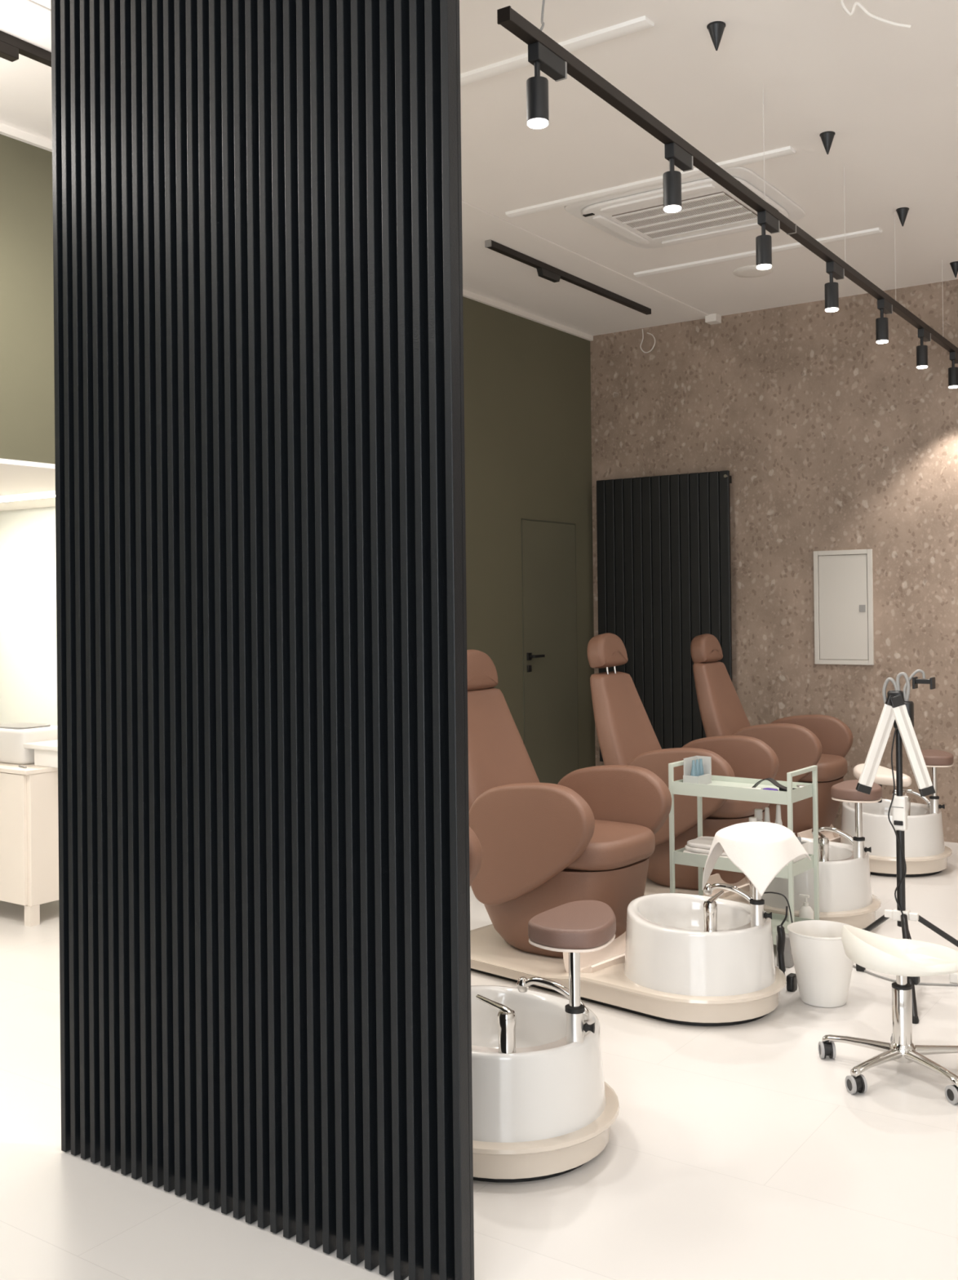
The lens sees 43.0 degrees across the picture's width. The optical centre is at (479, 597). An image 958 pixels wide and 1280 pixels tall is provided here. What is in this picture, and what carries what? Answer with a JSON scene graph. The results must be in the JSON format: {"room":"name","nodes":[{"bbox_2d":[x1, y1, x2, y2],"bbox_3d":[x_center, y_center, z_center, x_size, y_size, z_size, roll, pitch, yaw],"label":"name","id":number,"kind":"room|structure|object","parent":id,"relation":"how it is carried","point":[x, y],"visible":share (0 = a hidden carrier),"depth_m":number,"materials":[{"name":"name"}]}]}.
{"room":"salon","nodes":[
{"label":"salon","id":0,"kind":"room"},
{"bbox_2d":[0,468,55,511],"bbox_3d":[-3.917,-0.612,5.590,3.619,0.120,4.750,-1,-1,35],"label":"ceiling","id":1,"kind":"structure","parent":0,"point":[12,482],"depth_m":6.21,"materials":[{"name":"white paint"}]},
{"bbox_2d":[0,490,55,502],"bbox_3d":[-2.649,-0.545,6.738,2.600,0.026,0.060,-1,-1,35],"label":"led strip","id":2,"kind":"object","parent":1,"relation":"attached to","point":[51,493],"visible":0.38,"depth_m":6.56,"materials":[{"name":"white paint"}]},
{"bbox_2d":[0,494,55,502],"bbox_3d":[-2.649,-0.534,6.738,2.580,0.004,0.048,-1,-1,35],"label":"diffuser","id":3,"kind":"object","parent":2,"relation":"attached to","point":[11,497],"depth_m":6.60,"materials":[{"name":"white plastic"}]},
{"bbox_2d":[0,506,57,725],"bbox_3d":[-2.592,0.517,7.483,3.619,2.140,0.130,-1,-1,35],"label":"wall","id":4,"kind":"structure","parent":0,"point":[28,544],"depth_m":7.55,"materials":[{"name":"white paint"}]},
{"bbox_2d":[0,133,595,768],"bbox_3d":[-2.429,-0.188,4.418,0.150,3.500,11.312,-1,-1,35],"label":"wall","id":5,"kind":"structure","parent":0,"point":[528,425],"depth_m":7.96,"materials":[{"name":"green paint"}]},
{"bbox_2d":[0,457,55,473],"bbox_3d":[-2.037,-0.558,4.991,0.154,0.020,4.700,-1,-1,35],"label":"trim","id":6,"kind":"structure","parent":5,"relation":"attached to","point":[4,463],"depth_m":5.12,"materials":[{"name":"white paint"}]},
{"bbox_2d":[0,122,593,341],"bbox_3d":[-2.335,-1.921,4.444,0.025,0.035,11.162,-1,-1,35],"label":"trim","id":7,"kind":"structure","parent":5,"relation":"attached to","point":[5,130],"depth_m":7.85,"materials":[{"name":"white paint"}]},
{"bbox_2d":[521,518,578,784],"bbox_3d":[0.526,0.506,8.496,0.060,2.085,0.720,-1,-1,35],"label":"door","id":8,"kind":"structure","parent":5,"relation":"in","point":[548,548],"depth_m":8.50,"materials":[{"name":"green paint"}]},
{"bbox_2d":[0,841,957,1279],"bbox_3d":[-0.550,1.591,3.213,11.800,0.120,11.462,-1,-1,35],"label":"floor","id":9,"kind":"structure","parent":0,"point":[736,1152],"depth_m":3.20,"materials":[{"name":"white tile"}]},
{"bbox_2d":[0,762,58,926],"bbox_3d":[-2.663,1.208,6.478,1.624,0.745,0.550,-1,-1,35],"label":"sideboard","id":10,"kind":"object","parent":9,"relation":"on","point":[29,813],"visible":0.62,"depth_m":5.86,"materials":[{"name":"beige wood"}]},
{"bbox_2d":[0,722,57,764],"bbox_3d":[-2.326,0.741,6.224,0.380,0.178,0.280,-1,-1,35],"label":"sink","id":11,"kind":"object","parent":10,"relation":"on","point":[13,736],"visible":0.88,"depth_m":6.07,"materials":[{"name":"white ceramic"}]},
{"bbox_2d":[0,762,57,774],"bbox_3d":[-2.667,0.846,6.481,1.624,0.020,0.550,-1,-1,35],"label":"countertop","id":12,"kind":"structure","parent":10,"relation":"on","point":[31,769],"depth_m":5.89,"materials":[{"name":"beige"}]},
{"bbox_2d":[23,739,57,768],"bbox_3d":[-2.029,0.770,6.019,0.340,0.110,0.280,-1,-1,35],"label":"case","id":13,"kind":"object","parent":10,"relation":"on","point":[46,753],"visible":0.29,"depth_m":5.94,"materials":[{"name":"white"}]},
{"bbox_2d":[50,0,474,1279],"bbox_3d":[-0.606,-0.222,3.025,1.367,3.496,0.046,-1,-1,35],"label":"partition","id":14,"kind":"structure","parent":9,"relation":"on","point":[264,804],"depth_m":2.94,"materials":[{"name":"black paint"}]},
{"bbox_2d":[469,826,620,1182],"bbox_3d":[-0.234,0.877,3.830,1.684,1.310,0.841,-1,-1,43],"label":"station","id":15,"kind":"object","parent":9,"relation":"on","point":[544,1107],"visible":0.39,"depth_m":3.21,"materials":[{"name":"beige ceramic"}]},
{"bbox_2d":[471,976,606,1142],"bbox_3d":[0.073,1.245,3.438,0.566,0.345,0.566,-1,-1,35],"label":"basin","id":16,"kind":"object","parent":15,"relation":"in","point":[538,1073],"depth_m":3.22,"materials":[{"name":"white ceramic"}]},
{"bbox_2d":[466,649,786,1026],"bbox_3d":[0.538,0.876,4.965,1.624,1.310,0.796,-1,-1,43],"label":"station","id":17,"kind":"object","parent":9,"relation":"on","point":[681,958],"visible":0.77,"depth_m":4.82,"materials":[{"name":"brown leather"}]},
{"bbox_2d":[563,931,626,973],"bbox_3d":[0.513,1.414,4.799,0.144,0.122,0.405,-1,-1,43],"label":"tray","id":18,"kind":"object","parent":17,"relation":"on","point":[612,956],"depth_m":4.78,"materials":[{"name":"beige"}]},
{"bbox_2d":[565,819,655,871],"bbox_3d":[0.410,1.027,5.106,0.600,0.134,0.544,-1,-1,37],"label":"seat cushion","id":19,"kind":"object","parent":17,"relation":"on","point":[615,845],"depth_m":4.89,"materials":[{"name":"brown leather"}]},
{"bbox_2d":[623,883,776,996],"bbox_3d":[0.829,1.245,4.593,0.566,0.345,0.566,-1,-1,35],"label":"basin","id":20,"kind":"object","parent":17,"relation":"in","point":[677,944],"depth_m":4.39,"materials":[{"name":"white ceramic"}]},
{"bbox_2d":[702,822,811,896],"bbox_3d":[1.032,0.968,4.485,0.417,0.232,0.362,0,-1,-43],"label":"draped cloth","id":21,"kind":"object","parent":17,"relation":"on","point":[761,851],"visible":1,"depth_m":4.33,"materials":[{"name":"white fabric"}]},
{"bbox_2d":[586,632,882,929],"bbox_3d":[1.285,0.856,6.121,1.599,1.352,0.811,-1,-1,43],"label":"station","id":22,"kind":"object","parent":9,"relation":"on","point":[626,735],"visible":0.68,"depth_m":5.98,"materials":[{"name":"brown leather"}]},
{"bbox_2d":[703,873,750,897],"bbox_3d":[1.246,1.414,5.957,0.144,0.122,0.405,-1,-1,43],"label":"tray","id":23,"kind":"object","parent":22,"relation":"on","point":[740,881],"depth_m":5.98,"materials":[{"name":"beige"}]},
{"bbox_2d":[707,799,769,818],"bbox_3d":[1.166,1.026,6.245,0.600,0.134,0.544,-1,-1,33],"label":"seat cushion","id":24,"kind":"object","parent":22,"relation":"on","point":[731,809],"depth_m":5.94,"materials":[{"name":"brown leather"}]},
{"bbox_2d":[749,826,873,911],"bbox_3d":[1.562,1.245,5.752,0.566,0.345,0.566,-1,-1,35],"label":"basin","id":25,"kind":"object","parent":22,"relation":"in","point":[844,869],"depth_m":5.51,"materials":[{"name":"white ceramic"}]},
{"bbox_2d":[797,824,840,842],"bbox_3d":[2.024,1.414,7.110,0.144,0.122,0.405,-1,-1,43],"label":"basin","id":26,"kind":"object","parent":22,"relation":"in","point":[832,836],"depth_m":7.14,"materials":[{"name":"white ceramic"}]},
{"bbox_2d":[668,760,819,944],"bbox_3d":[1.168,1.132,5.380,0.578,0.790,0.304,-1,-1,38],"label":"cart","id":27,"kind":"object","parent":9,"relation":"on","point":[721,787],"visible":0.44,"depth_m":5.31,"materials":[{"name":"green metal"}]},
{"bbox_2d":[683,755,711,784],"bbox_3d":[0.986,0.783,5.500,0.075,0.120,0.130,-1,-1,38],"label":"tip organiser","id":28,"kind":"object","parent":27,"relation":"on","point":[697,769],"visible":0.93,"depth_m":5.50,"materials":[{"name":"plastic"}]},
{"bbox_2d":[683,836,728,857],"bbox_3d":[1.069,1.122,5.456,0.283,0.060,0.240,-1,-1,38],"label":"folded towel","id":29,"kind":"object","parent":27,"relation":"on","point":[700,845],"visible":0.38,"depth_m":5.42,"materials":[{"name":"white fabric"}]},
{"bbox_2d":[672,775,813,804],"bbox_3d":[1.164,0.845,5.382,0.542,0.055,0.282,-1,-1,38],"label":"tray","id":30,"kind":"object","parent":27,"relation":"on","point":[721,787],"depth_m":5.30,"materials":[{"name":"green metal"}]},
{"bbox_2d":[673,847,813,879],"bbox_3d":[1.168,1.155,5.380,0.542,0.055,0.282,-1,-1,38],"label":"tray","id":31,"kind":"object","parent":27,"relation":"on","point":[680,857],"depth_m":5.29,"materials":[{"name":"green metal"}]},
{"bbox_2d":[749,817,757,822],"bbox_3d":[1.197,1.054,5.313,0.044,0.190,0.044,-1,-1,38],"label":"bottle","id":32,"kind":"object","parent":27,"relation":"on","point":[751,819],"visible":0.2,"depth_m":5.30,"materials":[{"name":"white plastic"}]},
{"bbox_2d":[754,808,763,822],"bbox_3d":[1.242,1.044,5.404,0.044,0.210,0.044,-1,-1,38],"label":"bottle","id":33,"kind":"object","parent":27,"relation":"on","point":[757,812],"visible":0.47,"depth_m":5.39,"materials":[{"name":"white plastic"}]},
{"bbox_2d":[764,807,770,822],"bbox_3d":[1.269,1.036,5.358,0.048,0.225,0.048,-1,-1,38],"label":"bottle","id":34,"kind":"object","parent":27,"relation":"on","point":[766,809],"visible":0.3,"depth_m":5.35,"materials":[{"name":"white plastic"}]},
{"bbox_2d":[751,777,786,791],"bbox_3d":[1.272,0.810,5.284,0.173,0.046,0.059,-1,-1,41],"label":"file","id":35,"kind":"object","parent":27,"relation":"on","point":[773,781],"visible":0.88,"depth_m":5.28,"materials":[{"name":"black plastic"}]},
{"bbox_2d":[763,787,778,791],"bbox_3d":[1.247,0.827,5.211,0.045,0.020,0.060,0,-1,-41],"label":"packet","id":36,"kind":"object","parent":27,"relation":"on","point":[766,788],"visible":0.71,"depth_m":5.20,"materials":[{"name":"purple plastic"}]},
{"bbox_2d":[774,804,782,825],"bbox_3d":[1.311,1.027,5.325,0.048,0.242,0.050,-1,-1,38],"label":"bottle","id":37,"kind":"object","parent":27,"relation":"on","point":[778,820],"visible":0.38,"depth_m":5.32,"materials":[{"name":"white plastic"}]},
{"bbox_2d":[768,912,814,944],"bbox_3d":[1.171,1.440,5.378,0.542,0.055,0.282,-1,-1,38],"label":"tray","id":38,"kind":"object","parent":27,"relation":"on","point":[777,919],"depth_m":5.36,"materials":[{"name":"green metal"}]},
{"bbox_2d":[786,840,808,865],"bbox_3d":[1.338,1.104,5.248,0.102,0.085,0.180,-1,-1,38],"label":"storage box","id":39,"kind":"object","parent":27,"relation":"on","point":[806,844],"visible":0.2,"depth_m":5.26,"materials":[{"name":"white plastic"}]},
{"bbox_2d":[795,784,805,788],"bbox_3d":[1.409,0.827,5.307,0.045,0.018,0.050,-1,0,-3],"label":"packet","id":40,"kind":"object","parent":27,"relation":"on","point":[797,785],"visible":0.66,"depth_m":5.30,"materials":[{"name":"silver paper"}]},
{"bbox_2d":[799,893,813,919],"bbox_3d":[1.454,1.423,5.407,0.064,0.203,0.064,-1,-1,35],"label":"soap dispenser","id":41,"kind":"object","parent":27,"relation":"on","point":[806,911],"visible":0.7,"depth_m":5.39,"materials":[{"name":"white plastic"}]},
{"bbox_2d":[764,891,793,923],"bbox_3d":[1.223,1.362,4.975,0.184,0.314,0.019,-1,-1,38],"label":"cable","id":42,"kind":"object","parent":9,"relation":"on","point":[784,895],"visible":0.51,"depth_m":4.94,"materials":[{"name":"black plastic"}]},
{"bbox_2d":[777,906,788,974],"bbox_3d":[1.214,1.380,4.885,0.040,0.285,0.042,0,-1,-39],"label":"tool","id":43,"kind":"object","parent":9,"relation":"on","point":[780,929],"visible":0.82,"depth_m":4.88,"materials":[{"name":"black plastic"}]},
{"bbox_2d":[776,933,794,968],"bbox_3d":[1.267,1.459,5.038,0.060,0.130,0.050,-1,-1,35],"label":"power adapter","id":44,"kind":"object","parent":9,"relation":"on","point":[788,959],"visible":0.53,"depth_m":5.01,"materials":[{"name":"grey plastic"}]},
{"bbox_2d":[786,973,797,991],"bbox_3d":[1.214,1.492,4.722,0.032,0.060,0.052,-1,-1,35],"label":"block","id":45,"kind":"object","parent":9,"relation":"on","point":[792,981],"visible":0.94,"depth_m":4.70,"materials":[{"name":"black plastic"}]},
{"bbox_2d":[786,920,853,1007],"bbox_3d":[1.298,1.383,4.591,0.260,0.269,0.260,-1,-1,35],"label":"waste bin","id":46,"kind":"object","parent":9,"relation":"on","point":[823,967],"visible":0.84,"depth_m":4.51,"materials":[{"name":"white plastic"}]},
{"bbox_2d":[690,633,954,876],"bbox_3d":[2.048,0.874,7.278,1.626,1.314,0.804,-1,-1,43],"label":"station","id":47,"kind":"object","parent":9,"relation":"on","point":[798,742],"visible":0.65,"depth_m":7.10,"materials":[{"name":"brown leather"}]},
{"bbox_2d":[798,753,847,782],"bbox_3d":[1.913,1.027,7.409,0.600,0.134,0.544,-1,-1,33],"label":"seat cushion","id":48,"kind":"object","parent":47,"relation":"on","point":[832,767],"depth_m":7.16,"materials":[{"name":"brown leather"}]},
{"bbox_2d":[840,788,945,857],"bbox_3d":[2.339,1.245,6.904,0.566,0.345,0.566,-1,-1,35],"label":"basin","id":49,"kind":"object","parent":47,"relation":"in","point":[924,834],"depth_m":6.69,"materials":[{"name":"white ceramic"}]},
{"bbox_2d":[856,964,866,972],"bbox_3d":[1.554,1.495,4.955,0.035,0.050,0.020,-1,-1,35],"label":"clip","id":50,"kind":"object","parent":9,"relation":"on","point":[859,968],"visible":0.47,"depth_m":4.95,"materials":[{"name":"black plastic"}]},
{"bbox_2d":[818,924,957,1104],"bbox_3d":[1.326,1.286,3.887,0.511,0.456,0.528,-1,-1,35],"label":"stool","id":51,"kind":"object","parent":9,"relation":"on","point":[902,958],"visible":1,"depth_m":3.85,"materials":[{"name":"white leather"}]},
{"bbox_2d":[853,964,957,986],"bbox_3d":[1.899,1.509,4.743,0.925,0.008,0.156,-1,0,29],"label":"cable","id":52,"kind":"object","parent":9,"relation":"on","point":[854,966],"visible":0.78,"depth_m":4.76,"materials":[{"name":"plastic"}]},
{"bbox_2d":[855,669,957,1023],"bbox_3d":[1.611,0.901,4.834,0.690,1.235,0.762,0,-1,-34],"label":"lamp stand","id":53,"kind":"object","parent":9,"relation":"on","point":[898,710],"visible":0.91,"depth_m":4.79,"materials":[{"name":"black plastic"}]},
{"bbox_2d":[949,972,957,983],"bbox_3d":[1.883,1.495,4.795,0.050,0.040,0.050,-1,-1,35],"label":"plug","id":54,"kind":"object","parent":9,"relation":"on","point":[953,978],"visible":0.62,"depth_m":4.78,"materials":[{"name":"white plastic"}]},
{"bbox_2d":[0,0,957,335],"bbox_3d":[-0.592,-2.029,3.241,11.800,0.120,11.462,-1,-1,35],"label":"ceiling","id":55,"kind":"structure","parent":0,"point":[888,94],"depth_m":5.17,"materials":[{"name":"paint"}]},
{"bbox_2d":[0,30,51,66],"bbox_3d":[-2.175,-1.911,3.445,0.040,0.075,5.200,-1,-1,35],"label":"ceiling track","id":56,"kind":"object","parent":55,"relation":"attached to","point":[11,46],"visible":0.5,"depth_m":4.25,"materials":[{"name":"black metal"}]},
{"bbox_2d":[4,0,709,318],"bbox_3d":[-1.554,-1.949,3.905,0.060,0.006,11.162,-1,-1,35],"label":"trim","id":57,"kind":"structure","parent":55,"relation":"attached to","point":[28,5],"depth_m":6.67,"materials":[{"name":"paint"}]},
{"bbox_2d":[460,53,531,86],"bbox_3d":[0.051,-1.959,4.501,0.353,0.016,0.087,-1,-1,35],"label":"ceiling vent","id":58,"kind":"object","parent":55,"relation":"in","point":[522,60],"depth_m":4.51,"materials":[{"name":"white paint"}]},
{"bbox_2d":[484,239,651,315],"bbox_3d":[0.599,-1.913,7.436,0.037,0.075,1.940,-1,-1,35],"label":"ceiling track","id":59,"kind":"object","parent":55,"relation":"attached to","point":[548,272],"visible":1,"depth_m":7.21,"materials":[{"name":"black metal"}]},
{"bbox_2d":[505,175,662,217],"bbox_3d":[0.505,-1.953,5.923,0.894,0.016,0.096,-1,-1,35],"label":"ceiling vent","id":60,"kind":"object","parent":55,"relation":"in","point":[659,180],"depth_m":5.93,"materials":[{"name":"white paint"}]},
{"bbox_2d":[558,15,654,52],"bbox_3d":[0.442,-1.965,4.231,0.344,0.016,0.087,-1,-1,35],"label":"ceiling vent","id":61,"kind":"object","parent":55,"relation":"in","point":[618,30],"depth_m":4.24,"materials":[{"name":"white paint"}]},
{"bbox_2d":[564,166,805,248],"bbox_3d":[1.052,-1.944,6.175,0.983,0.042,0.953,-1,-1,35],"label":"air conditioner cassette","id":62,"kind":"object","parent":55,"relation":"attached to","point":[637,218],"visible":0.77,"depth_m":6.11,"materials":[{"name":"white plastic"}]},
{"bbox_2d":[582,213,649,244],"bbox_3d":[0.730,-1.925,6.367,0.080,0.014,0.610,-1,-1,35],"label":"air vent","id":63,"kind":"object","parent":62,"relation":"attached to","point":[604,220],"depth_m":6.32,"materials":[{"name":"white plastic"}]},
{"bbox_2d":[600,184,715,213],"bbox_3d":[0.858,-1.930,5.893,0.600,0.014,0.065,-1,-1,35],"label":"outlet","id":64,"kind":"object","parent":62,"relation":"attached to","point":[695,188],"depth_m":5.90,"materials":[{"name":"white plastic"}]},
{"bbox_2d":[612,191,757,239],"bbox_3d":[1.053,-1.929,6.176,0.600,0.012,0.472,-1,-1,35],"label":"grille","id":65,"kind":"object","parent":62,"relation":"attached to","point":[716,209],"depth_m":6.15,"materials":[{"name":"white plastic"}]},
{"bbox_2d":[662,222,761,245],"bbox_3d":[1.247,-1.931,6.457,0.600,0.014,0.065,-1,-1,35],"label":"outlet","id":66,"kind":"object","parent":62,"relation":"attached to","point":[748,225],"depth_m":6.45,"materials":[{"name":"white plastic"}]},
{"bbox_2d":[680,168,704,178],"bbox_3d":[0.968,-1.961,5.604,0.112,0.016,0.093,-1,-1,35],"label":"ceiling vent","id":67,"kind":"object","parent":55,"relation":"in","point":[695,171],"depth_m":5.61,"materials":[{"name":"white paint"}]},
{"bbox_2d":[633,250,755,277],"bbox_3d":[1.255,-1.953,7.104,0.782,0.016,0.104,-1,-1,35],"label":"ceiling vent","id":68,"kind":"object","parent":55,"relation":"in","point":[748,254],"depth_m":7.12,"materials":[{"name":"white paint"}]},
{"bbox_2d":[705,313,721,324],"bbox_3d":[1.623,-1.930,8.437,0.080,0.050,0.092,-1,-1,35],"label":"sensor","id":69,"kind":"object","parent":55,"relation":"attached to","point":[714,318],"visible":1,"depth_m":8.41,"materials":[{"name":"white paint"}]},
{"bbox_2d":[706,21,725,50],"bbox_3d":[0.821,-1.934,4.208,0.064,0.088,0.064,-1,-1,35],"label":"cone","id":70,"kind":"object","parent":55,"relation":"attached to","point":[716,28],"visible":1,"depth_m":4.19,"materials":[{"name":"black paint"}]},
{"bbox_2d":[497,0,957,353],"bbox_3d":[1.519,-1.727,5.321,0.044,0.501,5.277,-1,-1,33],"label":"track","id":71,"kind":"object","parent":55,"relation":"hanging from","point":[508,18],"visible":0.99,"depth_m":4.05,"materials":[{"name":"black metal"}]},
{"bbox_2d":[526,41,567,128],"bbox_3d":[0.185,-1.370,3.301,0.059,0.215,0.162,-1,-1,33],"label":"track spotlight","id":72,"kind":"object","parent":71,"relation":"hanging from","point":[542,58],"visible":1,"depth_m":3.24,"materials":[{"name":"black paint"}]},
{"bbox_2d":[662,142,693,213],"bbox_3d":[0.659,-1.370,4.016,0.059,0.215,0.162,-1,-1,34],"label":"track spotlight","id":73,"kind":"object","parent":71,"relation":"hanging from","point":[677,156],"visible":1,"depth_m":3.96,"materials":[{"name":"black paint"}]},
{"bbox_2d":[755,210,780,270],"bbox_3d":[1.121,-1.370,4.713,0.059,0.215,0.162,-1,-1,33],"label":"track spotlight","id":74,"kind":"object","parent":71,"relation":"hanging from","point":[767,221],"visible":1,"depth_m":4.65,"materials":[{"name":"black paint"}]},
{"bbox_2d":[824,261,844,311],"bbox_3d":[1.583,-1.370,5.410,0.059,0.215,0.162,-1,-1,33],"label":"track spotlight","id":75,"kind":"object","parent":71,"relation":"hanging from","point":[833,269],"visible":1,"depth_m":5.35,"materials":[{"name":"black paint"}]},
{"bbox_2d":[875,298,893,343],"bbox_3d":[2.027,-1.370,6.081,0.059,0.215,0.162,-1,-1,34],"label":"track spotlight","id":76,"kind":"object","parent":71,"relation":"hanging from","point":[884,306],"visible":1,"depth_m":6.02,"materials":[{"name":"black paint"}]},
{"bbox_2d":[916,328,931,368],"bbox_3d":[2.467,-1.370,6.744,0.059,0.215,0.162,-1,-1,33],"label":"track spotlight","id":77,"kind":"object","parent":71,"relation":"hanging from","point":[925,335],"visible":1,"depth_m":6.68,"materials":[{"name":"black paint"}]},
{"bbox_2d":[948,351,957,388],"bbox_3d":[2.887,-1.370,7.378,0.059,0.215,0.162,-1,-1,34],"label":"track spotlight","id":78,"kind":"object","parent":71,"relation":"hanging from","point":[953,356],"visible":1,"depth_m":7.32,"materials":[{"name":"black paint"}]},
{"bbox_2d":[733,265,773,277],"bbox_3d":[1.645,-1.956,7.309,0.236,0.016,0.236,-1,-1,35],"label":"ceiling speaker","id":79,"kind":"object","parent":55,"relation":"attached to","point":[750,271],"visible":0.86,"depth_m":7.29,"materials":[{"name":"white paint"}]},
{"bbox_2d":[715,146,795,169],"bbox_3d":[1.233,-1.965,5.420,0.349,0.016,0.096,-1,-1,35],"label":"ceiling vent","id":80,"kind":"object","parent":55,"relation":"in","point":[770,154],"depth_m":5.43,"materials":[{"name":"white paint"}]},
{"bbox_2d":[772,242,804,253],"bbox_3d":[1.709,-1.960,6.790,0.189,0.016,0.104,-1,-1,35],"label":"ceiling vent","id":81,"kind":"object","parent":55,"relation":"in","point":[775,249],"depth_m":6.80,"materials":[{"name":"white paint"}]},
{"bbox_2d":[819,131,835,154],"bbox_3d":[1.487,-1.934,5.194,0.064,0.088,0.064,-1,-1,35],"label":"cone","id":82,"kind":"object","parent":55,"relation":"attached to","point":[827,137],"visible":1,"depth_m":5.18,"materials":[{"name":"black paint"}]},
{"bbox_2d":[815,227,882,244],"bbox_3d":[2.004,-1.966,6.587,0.343,0.016,0.104,-1,-1,35],"label":"ceiling vent","id":83,"kind":"object","parent":55,"relation":"in","point":[877,230],"depth_m":6.60,"materials":[{"name":"white paint"}]},
{"bbox_2d":[840,0,911,28],"bbox_3d":[1.271,-1.899,3.913,0.217,0.178,0.052,-1,-1,32],"label":"cable","id":84,"kind":"object","parent":55,"relation":"hanging from","point":[865,11],"visible":1,"depth_m":3.91,"materials":[{"name":"white paint"}]},
{"bbox_2d":[896,207,909,226],"bbox_3d":[2.158,-1.934,6.201,0.064,0.088,0.064,-1,-1,35],"label":"cone","id":85,"kind":"object","parent":55,"relation":"attached to","point":[902,212],"visible":1,"depth_m":6.19,"materials":[{"name":"black paint"}]},
{"bbox_2d":[950,261,957,277],"bbox_3d":[2.816,-1.935,7.193,0.064,0.088,0.064,-1,-1,35],"label":"cone","id":86,"kind":"object","parent":55,"relation":"attached to","point":[954,265],"visible":1,"depth_m":7.18,"materials":[{"name":"black paint"}]},
{"bbox_2d":[590,279,957,843],"bbox_3d":[4.193,-0.247,6.811,8.031,3.500,0.150,-1,-1,35],"label":"wall","id":87,"kind":"structure","parent":0,"point":[828,437],"depth_m":8.08,"materials":[{"name":"brown stone"}]},
{"bbox_2d":[640,328,655,353],"bbox_3d":[1.214,-1.847,8.745,0.123,0.182,0.024,-1,-1,35],"label":"cable","id":88,"kind":"object","parent":87,"relation":"attached to","point":[642,329],"visible":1,"depth_m":8.75,"materials":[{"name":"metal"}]},
{"bbox_2d":[596,470,732,761],"bbox_3d":[1.313,0.163,8.641,1.032,2.055,0.110,-1,-1,35],"label":"panel radiator","id":89,"kind":"object","parent":87,"relation":"attached to","point":[664,571],"visible":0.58,"depth_m":8.60,"materials":[{"name":"black metal"}]},
{"bbox_2d":[813,549,874,665],"bbox_3d":[2.381,0.063,7.957,0.384,0.747,0.022,-1,-1,35],"label":"electrical panel","id":90,"kind":"object","parent":87,"relation":"attached to","point":[843,583],"visible":1,"depth_m":7.95,"materials":[{"name":"white metal"}]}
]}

